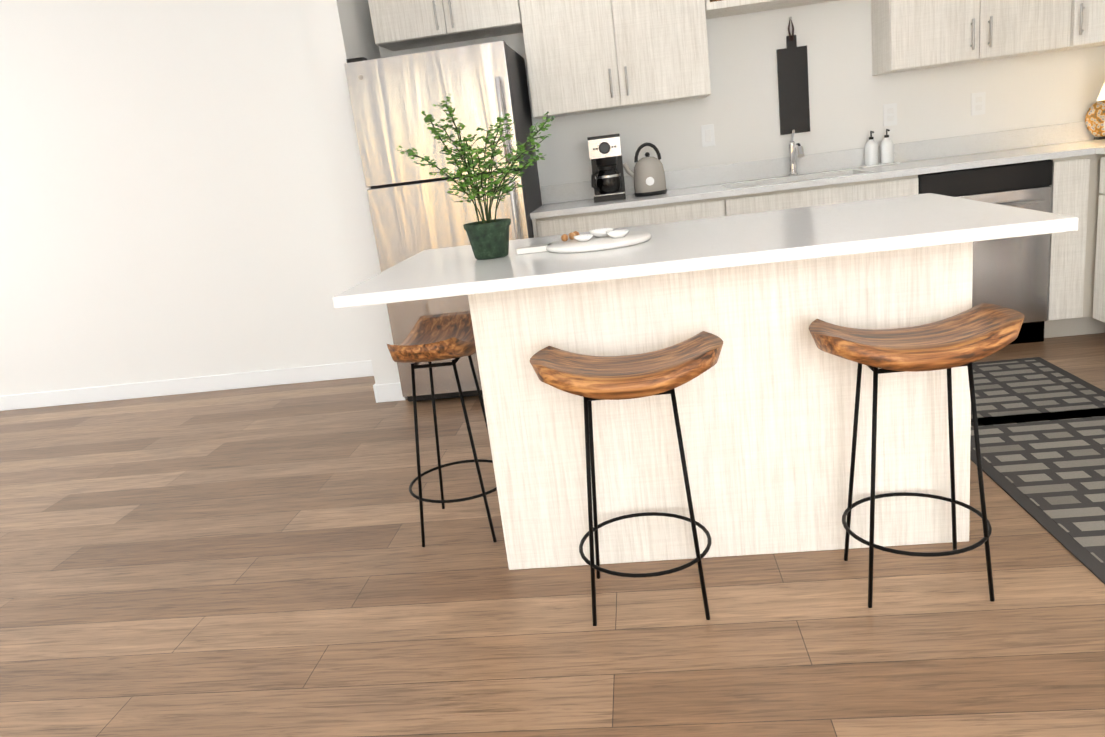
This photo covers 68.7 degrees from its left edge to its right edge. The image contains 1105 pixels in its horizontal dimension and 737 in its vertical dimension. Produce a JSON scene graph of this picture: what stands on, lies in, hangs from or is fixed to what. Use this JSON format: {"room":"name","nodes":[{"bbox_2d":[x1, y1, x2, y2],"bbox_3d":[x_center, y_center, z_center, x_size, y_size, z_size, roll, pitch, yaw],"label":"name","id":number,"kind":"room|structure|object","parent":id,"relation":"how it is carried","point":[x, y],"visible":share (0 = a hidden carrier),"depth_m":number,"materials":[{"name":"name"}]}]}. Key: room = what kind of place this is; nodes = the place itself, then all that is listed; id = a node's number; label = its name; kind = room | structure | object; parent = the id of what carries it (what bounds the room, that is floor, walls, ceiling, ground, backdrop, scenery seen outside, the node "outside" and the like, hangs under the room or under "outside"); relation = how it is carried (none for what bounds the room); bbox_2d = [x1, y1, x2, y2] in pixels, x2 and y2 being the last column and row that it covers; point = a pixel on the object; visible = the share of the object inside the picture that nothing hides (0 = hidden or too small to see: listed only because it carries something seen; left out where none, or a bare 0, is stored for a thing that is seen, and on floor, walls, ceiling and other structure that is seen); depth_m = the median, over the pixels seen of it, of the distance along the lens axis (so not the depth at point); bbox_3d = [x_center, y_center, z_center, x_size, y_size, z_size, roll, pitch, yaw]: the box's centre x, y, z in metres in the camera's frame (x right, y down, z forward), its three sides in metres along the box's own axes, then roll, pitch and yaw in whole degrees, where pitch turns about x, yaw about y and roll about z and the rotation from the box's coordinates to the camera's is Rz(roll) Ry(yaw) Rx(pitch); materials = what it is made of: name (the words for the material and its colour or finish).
{"room":"kitchen","nodes":[
{"label":"kitchen","id":0,"kind":"room"},
{"bbox_2d":[305,0,406,398],"bbox_3d":[-0.993,-1.089,4.382,0.155,2.470,0.600,-5,15,7],"label":"wall","id":1,"kind":"structure","parent":0,"point":[341,31],"depth_m":4.10,"materials":[{"name":"white paint"}]},
{"bbox_2d":[373,383,400,402],"bbox_3d":[-0.935,0.060,4.679,0.019,0.100,0.593,-5,15,7],"label":"baseboard","id":2,"kind":"structure","parent":1,"relation":"attached to","point":[389,392],"depth_m":4.39,"materials":[{"name":"white paint"}]},
{"bbox_2d":[0,333,1104,736],"bbox_3d":[-1.459,0.944,1.917,9.300,0.060,6.800,-5,15,7],"label":"floor","id":3,"kind":"structure","parent":0,"point":[256,561],"depth_m":2.21,"materials":[{"name":"brown wood"}]},
{"bbox_2d":[387,311,496,546],"bbox_3d":[-0.332,0.198,2.679,0.350,0.698,0.480,-5,15,7],"label":"stool","id":4,"kind":"object","parent":3,"relation":"on","point":[435,337],"visible":0.83,"depth_m":2.59,"materials":[{"name":"brown wood"}]},
{"bbox_2d":[344,41,541,401],"bbox_3d":[-0.468,-0.744,4.285,0.763,1.729,0.801,-5,15,7],"label":"fridge","id":5,"kind":"object","parent":3,"relation":"on","point":[415,209],"visible":0.6,"depth_m":3.88,"materials":[{"name":"grey metal"}]},
{"bbox_2d":[530,331,722,625],"bbox_3d":[0.222,0.284,2.096,0.480,0.698,0.350,-5,15,7],"label":"stool","id":6,"kind":"object","parent":3,"relation":"on","point":[589,378],"visible":1,"depth_m":1.99,"materials":[{"name":"brown wood"}]},
{"bbox_2d":[468,245,972,569],"bbox_3d":[0.497,0.038,2.549,1.320,0.886,0.640,-5,15,7],"label":"kitchen island","id":7,"kind":"object","parent":3,"relation":"on","point":[766,405],"depth_m":2.24,"materials":[{"name":"wood"}]},
{"bbox_2d":[332,193,1078,308],"bbox_3d":[0.352,-0.362,2.326,1.720,0.030,0.920,-5,15,7],"label":"island countertop","id":8,"kind":"structure","parent":7,"relation":"on","point":[927,220],"depth_m":2.03,"materials":[{"name":"white stone"}]},
{"bbox_2d":[395,94,554,259],"bbox_3d":[-0.188,-0.557,2.351,0.427,0.460,0.430,-5,15,7],"label":"plant","id":9,"kind":"object","parent":8,"relation":"on","point":[488,237],"visible":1,"depth_m":2.32,"materials":[{"name":"green plant"}]},
{"bbox_2d":[516,228,650,254],"bbox_3d":[0.091,-0.379,2.378,0.395,0.038,0.310,-5,15,7],"label":"serving board","id":10,"kind":"object","parent":8,"relation":"on","point":[598,239],"visible":1,"depth_m":2.33,"materials":[{"name":"white ceramic"}]},
{"bbox_2d":[530,121,1104,337],"bbox_3d":[1.580,-0.615,4.239,3.268,1.015,0.642,-5,15,7],"label":"kitchen counter","id":11,"kind":"object","parent":3,"relation":"on","point":[842,176],"visible":0.35,"depth_m":3.99,"materials":[{"name":"beige stone"}]},
{"bbox_2d":[587,133,625,202],"bbox_3d":[0.286,-1.056,4.258,0.169,0.330,0.237,-5,15,7],"label":"coffee maker","id":12,"kind":"object","parent":11,"relation":"on","point":[607,175],"visible":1,"depth_m":4.18,"materials":[{"name":"black plastic"}]},
{"bbox_2d":[622,142,666,196],"bbox_3d":[0.479,-1.045,4.247,0.223,0.269,0.180,-5,15,7],"label":"kettle","id":13,"kind":"object","parent":11,"relation":"on","point":[648,174],"visible":1,"depth_m":4.20,"materials":[{"name":"grey metal"}]},
{"bbox_2d":[788,130,803,175],"bbox_3d":[1.290,-1.141,4.280,0.056,0.241,0.278,-5,15,7],"label":"faucet","id":14,"kind":"object","parent":11,"relation":"on","point":[795,150],"visible":1,"depth_m":4.36,"materials":[{"name":"silver metal"}]},
{"bbox_2d":[859,162,899,167],"bbox_3d":[1.757,-1.095,4.346,0.190,0.007,0.088,-5,15,7],"label":"soap tray","id":15,"kind":"object","parent":11,"relation":"on","point":[864,166],"visible":0.98,"depth_m":4.31,"materials":[{"name":"white ceramic"}]},
{"bbox_2d":[865,131,877,164],"bbox_3d":[1.706,-1.180,4.324,0.064,0.177,0.072,-5,15,7],"label":"soap dispenser","id":16,"kind":"object","parent":15,"relation":"on","point":[871,151],"visible":1,"depth_m":4.31,"materials":[{"name":"white plastic"}]},
{"bbox_2d":[880,129,893,163],"bbox_3d":[1.785,-1.187,4.314,0.064,0.177,0.072,-5,15,7],"label":"soap dispenser","id":17,"kind":"object","parent":15,"relation":"on","point":[886,149],"visible":1,"depth_m":4.30,"materials":[{"name":"white plastic"}]},
{"bbox_2d":[1085,100,1104,139],"bbox_3d":[2.875,-1.296,4.209,0.190,0.194,0.056,-5,15,7],"label":"decorative plate","id":18,"kind":"object","parent":11,"relation":"on","point":[1094,117],"visible":0.92,"depth_m":4.22,"materials":[{"name":"orange ceramic"}]},
{"bbox_2d":[1097,82,1104,130],"bbox_3d":[2.719,-1.276,3.833,0.236,0.385,0.236,-5,15,7],"label":"table lamp","id":19,"kind":"object","parent":11,"relation":"on","point":[1101,96],"visible":1,"depth_m":3.84,"materials":[{"name":"white ceramic"}]},
{"bbox_2d":[809,303,1024,607],"bbox_3d":[0.905,0.216,2.027,0.480,0.698,0.350,-5,15,7],"label":"stool","id":20,"kind":"object","parent":3,"relation":"on","point":[968,337],"visible":1,"depth_m":1.93,"materials":[{"name":"brown wood"}]},
{"bbox_2d":[918,160,1052,344],"bbox_3d":[2.115,-0.591,4.157,0.592,0.881,0.607,-5,15,7],"label":"dishwasher","id":21,"kind":"object","parent":3,"relation":"on","point":[1012,273],"visible":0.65,"depth_m":3.88,"materials":[{"name":"silver metal"}]},
{"bbox_2d":[970,408,1104,583],"bbox_3d":[1.801,0.492,1.943,0.880,0.007,2.500,-5,15,7],"label":"rug","id":22,"kind":"object","parent":3,"relation":"on","point":[1049,476],"visible":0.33,"depth_m":2.62,"materials":[{"name":"grey fabric"}]},
{"bbox_2d":[971,357,1104,426],"bbox_3d":[1.403,0.139,3.458,1.670,0.007,0.860,-5,15,7],"label":"rug","id":23,"kind":"object","parent":3,"relation":"on","point":[1017,388],"visible":0.25,"depth_m":3.32,"materials":[{"name":"grey fabric"}]},
{"bbox_2d":[1093,147,1104,321],"bbox_3d":[2.756,-0.409,2.848,0.642,1.045,1.931,-5,15,7],"label":"cabinet","id":24,"kind":"object","parent":3,"relation":"on","point":[1099,300],"visible":1,"depth_m":3.79,"materials":[{"name":"beige wood"}]},
{"bbox_2d":[0,0,1104,395],"bbox_3d":[-1.301,-1.157,4.784,9.300,2.470,0.150,-5,15,7],"label":"wall","id":25,"kind":"structure","parent":0,"point":[170,202],"depth_m":4.73,"materials":[{"name":"white paint"}]},
{"bbox_2d":[0,360,373,410],"bbox_3d":[-3.256,0.195,5.266,4.770,0.100,0.013,-5,15,7],"label":"baseboard","id":26,"kind":"structure","parent":25,"relation":"attached to","point":[356,369],"depth_m":5.14,"materials":[{"name":"white paint"}]},
{"bbox_2d":[701,124,714,146],"bbox_3d":[0.857,-1.283,4.456,0.070,0.114,0.009,-5,15,7],"label":"light switch","id":27,"kind":"object","parent":25,"relation":"attached to","point":[707,135],"visible":1,"depth_m":4.45,"materials":[{"name":"white plastic"}]},
{"bbox_2d":[368,0,1104,118],"bbox_3d":[1.070,-1.788,3.982,3.998,0.760,0.606,-5,15,7],"label":"upper cabinet","id":28,"kind":"object","parent":25,"relation":"attached to","point":[586,56],"visible":1,"depth_m":4.07,"materials":[{"name":"beige wood"}]},
{"bbox_2d":[776,17,809,134],"bbox_3d":[1.286,-1.565,4.326,0.156,0.594,0.026,-5,15,7],"label":"cutting board","id":29,"kind":"object","parent":25,"relation":"attached to","point":[793,84],"visible":1,"depth_m":4.33,"materials":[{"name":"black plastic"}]},
{"bbox_2d":[883,103,896,126],"bbox_3d":[1.813,-1.362,4.341,0.070,0.114,0.008,-5,15,7],"label":"electrical outlet","id":30,"kind":"object","parent":25,"relation":"attached to","point":[889,114],"visible":1,"depth_m":4.34,"materials":[{"name":"white plastic"}]},
{"bbox_2d":[971,92,985,115],"bbox_3d":[2.257,-1.403,4.286,0.070,0.114,0.008,-5,15,7],"label":"electrical outlet","id":31,"kind":"object","parent":25,"relation":"attached to","point":[978,100],"visible":1,"depth_m":4.28,"materials":[{"name":"white plastic"}]}
]}

